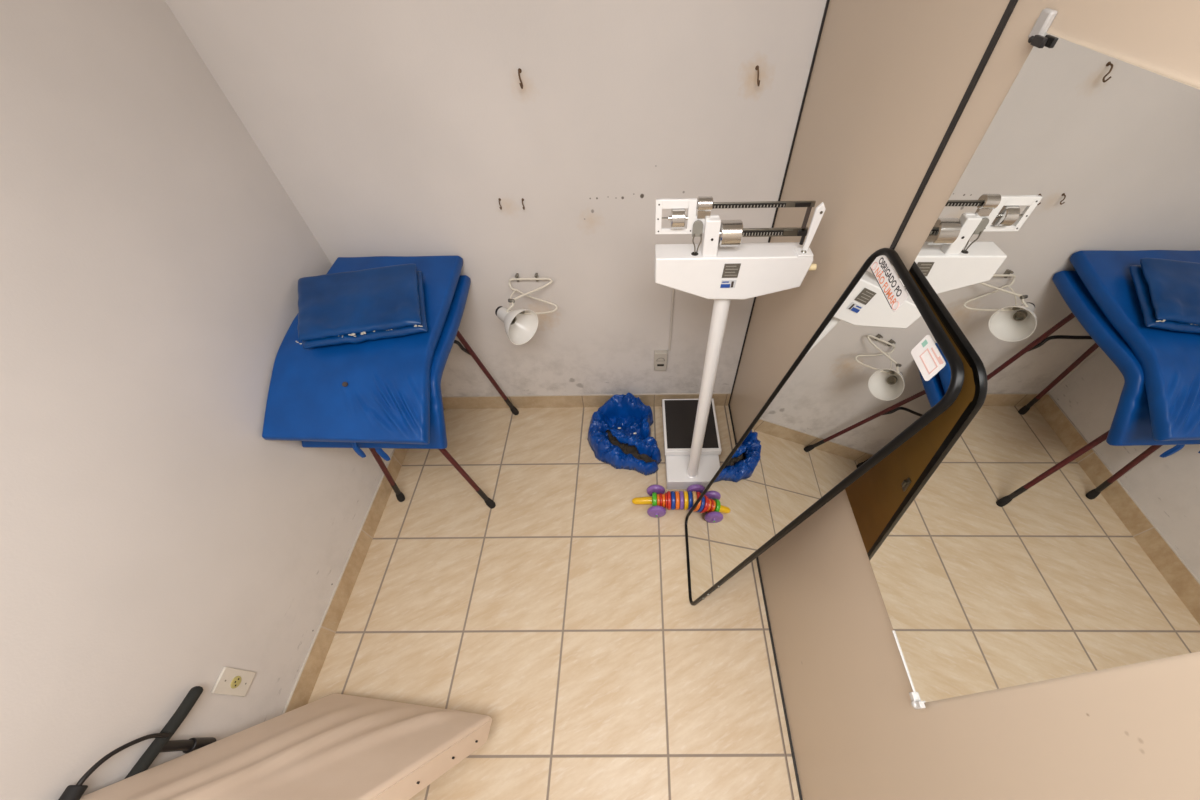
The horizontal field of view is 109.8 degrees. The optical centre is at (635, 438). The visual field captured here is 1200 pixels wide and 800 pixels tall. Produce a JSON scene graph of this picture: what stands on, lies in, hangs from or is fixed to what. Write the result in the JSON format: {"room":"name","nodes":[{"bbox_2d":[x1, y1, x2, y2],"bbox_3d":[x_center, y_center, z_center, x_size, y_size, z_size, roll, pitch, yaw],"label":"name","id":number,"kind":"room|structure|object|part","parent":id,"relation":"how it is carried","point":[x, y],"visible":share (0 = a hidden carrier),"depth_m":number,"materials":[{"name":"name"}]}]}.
{"room":"examination room","nodes":[
{"label":"examination room","id":0,"kind":"room"},
{"bbox_2d":[0,0,393,799],"bbox_3d":[-1.372,0.424,0.475,0.108,2.644,3.517,-1,53,1],"label":"wall","id":1,"kind":"structure","parent":0,"point":[154,543],"depth_m":1.11,"materials":[{"name":"paint"}]},
{"bbox_2d":[211,667,255,696],"bbox_3d":[-1.301,0.793,1.368,0.011,0.131,0.074,-1,53,1],"label":"wall socket","id":2,"kind":"object","parent":1,"relation":"attached to","point":[231,681],"visible":1,"depth_m":1.36,"materials":[{"name":"white plastic"}]},
{"bbox_2d":[230,676,240,688],"bbox_3d":[-1.298,0.793,1.368,0.004,0.037,0.037,-1,53,1],"label":"outlet","id":3,"kind":"object","parent":2,"relation":"attached to","point":[235,681],"depth_m":1.36,"materials":[{"name":"yellow plastic"}]},
{"bbox_2d":[282,448,407,713],"bbox_3d":[-1.296,1.192,1.487,0.009,0.102,3.510,-1,53,1],"label":"baseboard","id":4,"kind":"structure","parent":1,"relation":"attached to","point":[304,688],"depth_m":1.87,"materials":[{"name":"tile"}]},
{"bbox_2d":[165,0,826,395],"bbox_3d":[-0.385,-1.034,1.557,2.096,2.644,0.108,-1,53,1],"label":"wall","id":5,"kind":"structure","parent":0,"point":[390,127],"depth_m":1.46,"materials":[{"name":"paint"}]},
{"bbox_2d":[518,68,522,88],"bbox_3d":[-0.357,-1.123,1.315,0.012,0.043,0.052,-8,53,-5],"label":"wall hook","id":6,"kind":"object","parent":5,"relation":"attached to","point":[519,69],"visible":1,"depth_m":1.31,"materials":[{"name":"metal"}]},
{"bbox_2d":[495,273,556,344],"bbox_3d":[-0.506,-0.584,1.861,0.221,0.190,0.324,32,60,23],"label":"wall lamp","id":7,"kind":"object","parent":5,"relation":"attached to","point":[521,325],"visible":1,"depth_m":1.85,"materials":[{"name":"beige paint"}]},
{"bbox_3d":[-0.530,-0.509,1.824,0.154,0.161,0.161,34,61,24],"label":"lamp shade","id":8,"kind":"part","parent":7,"relation":"part of","materials":[{"name":"white paint"}]},
{"bbox_3d":[-0.447,-0.645,1.831,0.206,0.026,0.023,-36,60,-23],"label":"arm","id":9,"kind":"part","parent":7,"relation":"part of","materials":[{"name":"beige paint"}]},
{"bbox_3d":[-0.435,-0.603,1.880,0.161,0.061,0.176,-13,54,-9],"label":"arm","id":10,"kind":"part","parent":7,"relation":"part of","materials":[{"name":"beige paint"}]},
{"bbox_2d":[442,394,730,408],"bbox_3d":[-0.371,-0.223,2.538,1.872,0.102,0.008,-1,53,1],"label":"baseboard","id":11,"kind":"structure","parent":5,"relation":"attached to","point":[719,399],"depth_m":2.53,"materials":[{"name":"tile"}]},
{"bbox_2d":[442,393,730,396],"bbox_3d":[-0.368,-0.256,2.496,1.865,0.003,0.006,-1,53,1],"label":"trim","id":12,"kind":"structure","parent":5,"relation":"attached to","point":[672,393],"depth_m":2.49,"materials":[{"name":"tile"}]},
{"bbox_2d":[654,288,674,370],"bbox_3d":[0.141,-0.582,2.045,0.084,0.671,0.031,-1,53,1],"label":"wall socket","id":13,"kind":"object","parent":5,"relation":"attached to","point":[660,356],"visible":0.88,"depth_m":2.22,"materials":[{"name":"grey plastic"}]},
{"bbox_2d":[755,65,759,85],"bbox_3d":[0.384,-1.129,1.311,0.012,0.043,0.052,-8,53,-5],"label":"wall hook","id":14,"kind":"object","parent":5,"relation":"attached to","point":[757,66],"visible":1,"depth_m":1.31,"materials":[{"name":"metal"}]},
{"bbox_2d":[308,406,799,799],"bbox_3d":[-0.359,1.241,1.565,2.096,0.108,3.732,-1,53,1],"label":"floor","id":15,"kind":"structure","parent":0,"point":[560,613],"depth_m":1.81,"materials":[{"name":"beige tile"}]},
{"bbox_2d":[58,686,491,799],"bbox_3d":[-0.922,0.959,1.239,0.782,0.780,0.368,5,53,5],"label":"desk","id":16,"kind":"object","parent":15,"relation":"on","point":[335,746],"visible":1,"depth_m":1.18,"materials":[{"name":"beige wood"}]},
{"bbox_3d":[-1.282,0.835,1.111,0.032,0.100,0.322,-1,53,1],"label":"padded rod","id":17,"kind":"part","parent":16,"relation":"part of","materials":[{"name":"black plastic"}]},
{"bbox_2d":[262,256,518,508],"bbox_3d":[-1.008,-0.158,1.939,0.595,0.999,0.816,-1,53,1],"label":"examination table","id":18,"kind":"object","parent":15,"relation":"on","point":[375,395],"visible":0.65,"depth_m":1.53,"materials":[{"name":"blue leather"}]},
{"bbox_2d":[296,264,426,348],"bbox_3d":[-1.044,-0.510,1.600,0.466,0.118,0.335,-12,54,-8],"label":"cushion","id":19,"kind":"object","parent":18,"relation":"on","point":[354,307],"visible":1,"depth_m":1.56,"materials":[{"name":"blue leather"}]},
{"bbox_3d":[-1.174,0.065,1.895,0.126,0.721,0.023,-13,54,-9],"label":"leg","id":20,"kind":"part","parent":18,"relation":"part of","materials":[{"name":"red metal"}]},
{"bbox_3d":[-0.835,0.079,1.878,0.198,0.724,0.024,17,55,13],"label":"leg","id":21,"kind":"part","parent":18,"relation":"part of","materials":[{"name":"red metal"}]},
{"bbox_3d":[-0.799,-0.374,2.195,0.169,0.761,0.024,-25,56,-17],"label":"leg","id":22,"kind":"part","parent":18,"relation":"part of","materials":[{"name":"red metal"}]},
{"bbox_2d":[587,392,661,475],"bbox_3d":[-0.074,-0.040,2.341,0.399,0.190,0.503,-7,53,-4],"label":"crumpled bag","id":23,"kind":"object","parent":15,"relation":"on","point":[627,443],"visible":1,"depth_m":2.34,"materials":[{"name":"blue plastic"}]},
{"bbox_2d":[632,484,704,517],"bbox_3d":[0.179,0.315,2.124,0.391,0.099,0.168,-1,53,1],"label":"toy","id":24,"kind":"object","parent":15,"relation":"on","point":[672,500],"visible":0.88,"depth_m":2.09,"materials":[{"name":"multicoloured plastic"}]},
{"bbox_2d":[654,196,825,488],"bbox_3d":[0.298,-0.374,1.801,0.469,1.442,0.532,-1,53,1],"label":"scale","id":25,"kind":"object","parent":15,"relation":"on","point":[722,268],"visible":0.99,"depth_m":1.23,"materials":[{"name":"white metal"}]},
{"bbox_3d":[0.140,-0.595,1.129,0.170,0.090,0.010,-1,53,1],"label":"beam plate","id":26,"kind":"part","parent":25,"relation":"part of","materials":[{"name":"white metal"}]},
{"bbox_3d":[0.210,-0.558,1.163,0.043,0.101,0.032,-1,53,1],"label":"fulcrum post","id":27,"kind":"part","parent":25,"relation":"part of","materials":[{"name":"white metal"}]},
{"bbox_3d":[0.278,-0.485,1.218,0.049,0.044,0.001,-1,53,1],"label":"maker plate","id":28,"kind":"part","parent":25,"relation":"part of","materials":[{"name":"grey metal"}]},
{"bbox_3d":[0.510,-0.499,1.226,0.030,0.018,0.019,-1,53,1],"label":"lock lever","id":29,"kind":"part","parent":25,"relation":"part of","materials":[{"name":"yellow plastic"}]},
{"bbox_2d":[685,248,963,605],"bbox_3d":[0.393,0.158,1.389,0.327,1.474,0.483,-1,53,1],"label":"leaning mirror","id":30,"kind":"object","parent":15,"relation":"on","point":[880,367],"visible":1,"depth_m":1.02,"materials":[{"name":"mirror"}]},
{"bbox_2d":[730,0,1199,799],"bbox_3d":[0.616,0.402,0.457,0.108,2.644,3.517,-1,53,1],"label":"wall","id":31,"kind":"structure","parent":0,"point":[889,79],"depth_m":0.88,"materials":[{"name":"beige laminate"}]},
{"bbox_2d":[725,408,793,799],"bbox_3d":[0.553,1.202,1.511,0.003,0.002,3.509,-1,53,1],"label":"trim","id":32,"kind":"structure","parent":31,"relation":"attached to","point":[725,408],"depth_m":1.70,"materials":[{"name":"metal"}]},
{"bbox_2d":[728,404,802,799],"bbox_3d":[0.577,1.198,1.506,0.007,0.012,3.509,-1,53,1],"label":"trim","id":33,"kind":"structure","parent":31,"relation":"attached to","point":[757,560],"depth_m":1.69,"materials":[{"name":"black rubber"}]},
{"bbox_2d":[728,0,829,404],"bbox_3d":[0.553,-0.999,1.514,0.006,2.644,0.008,-1,53,1],"label":"trim","id":34,"kind":"structure","parent":31,"relation":"attached to","point":[827,1],"depth_m":1.46,"materials":[{"name":"black plastic"}]},
{"bbox_2d":[890,0,1017,249],"bbox_3d":[0.557,-0.337,1.007,0.003,2.632,0.014,-1,53,1],"label":"trim","id":35,"kind":"structure","parent":31,"relation":"attached to","point":[1012,3],"depth_m":0.72,"materials":[{"name":"black plastic"}]},
{"bbox_2d":[845,8,1199,708],"bbox_3d":[0.551,-0.020,0.694,0.023,0.879,0.722,0,53,1],"label":"wall mirror","id":36,"kind":"object","parent":31,"relation":"attached to","point":[1044,525],"visible":1,"depth_m":0.55,"materials":[{"name":"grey mirror"}]}
]}

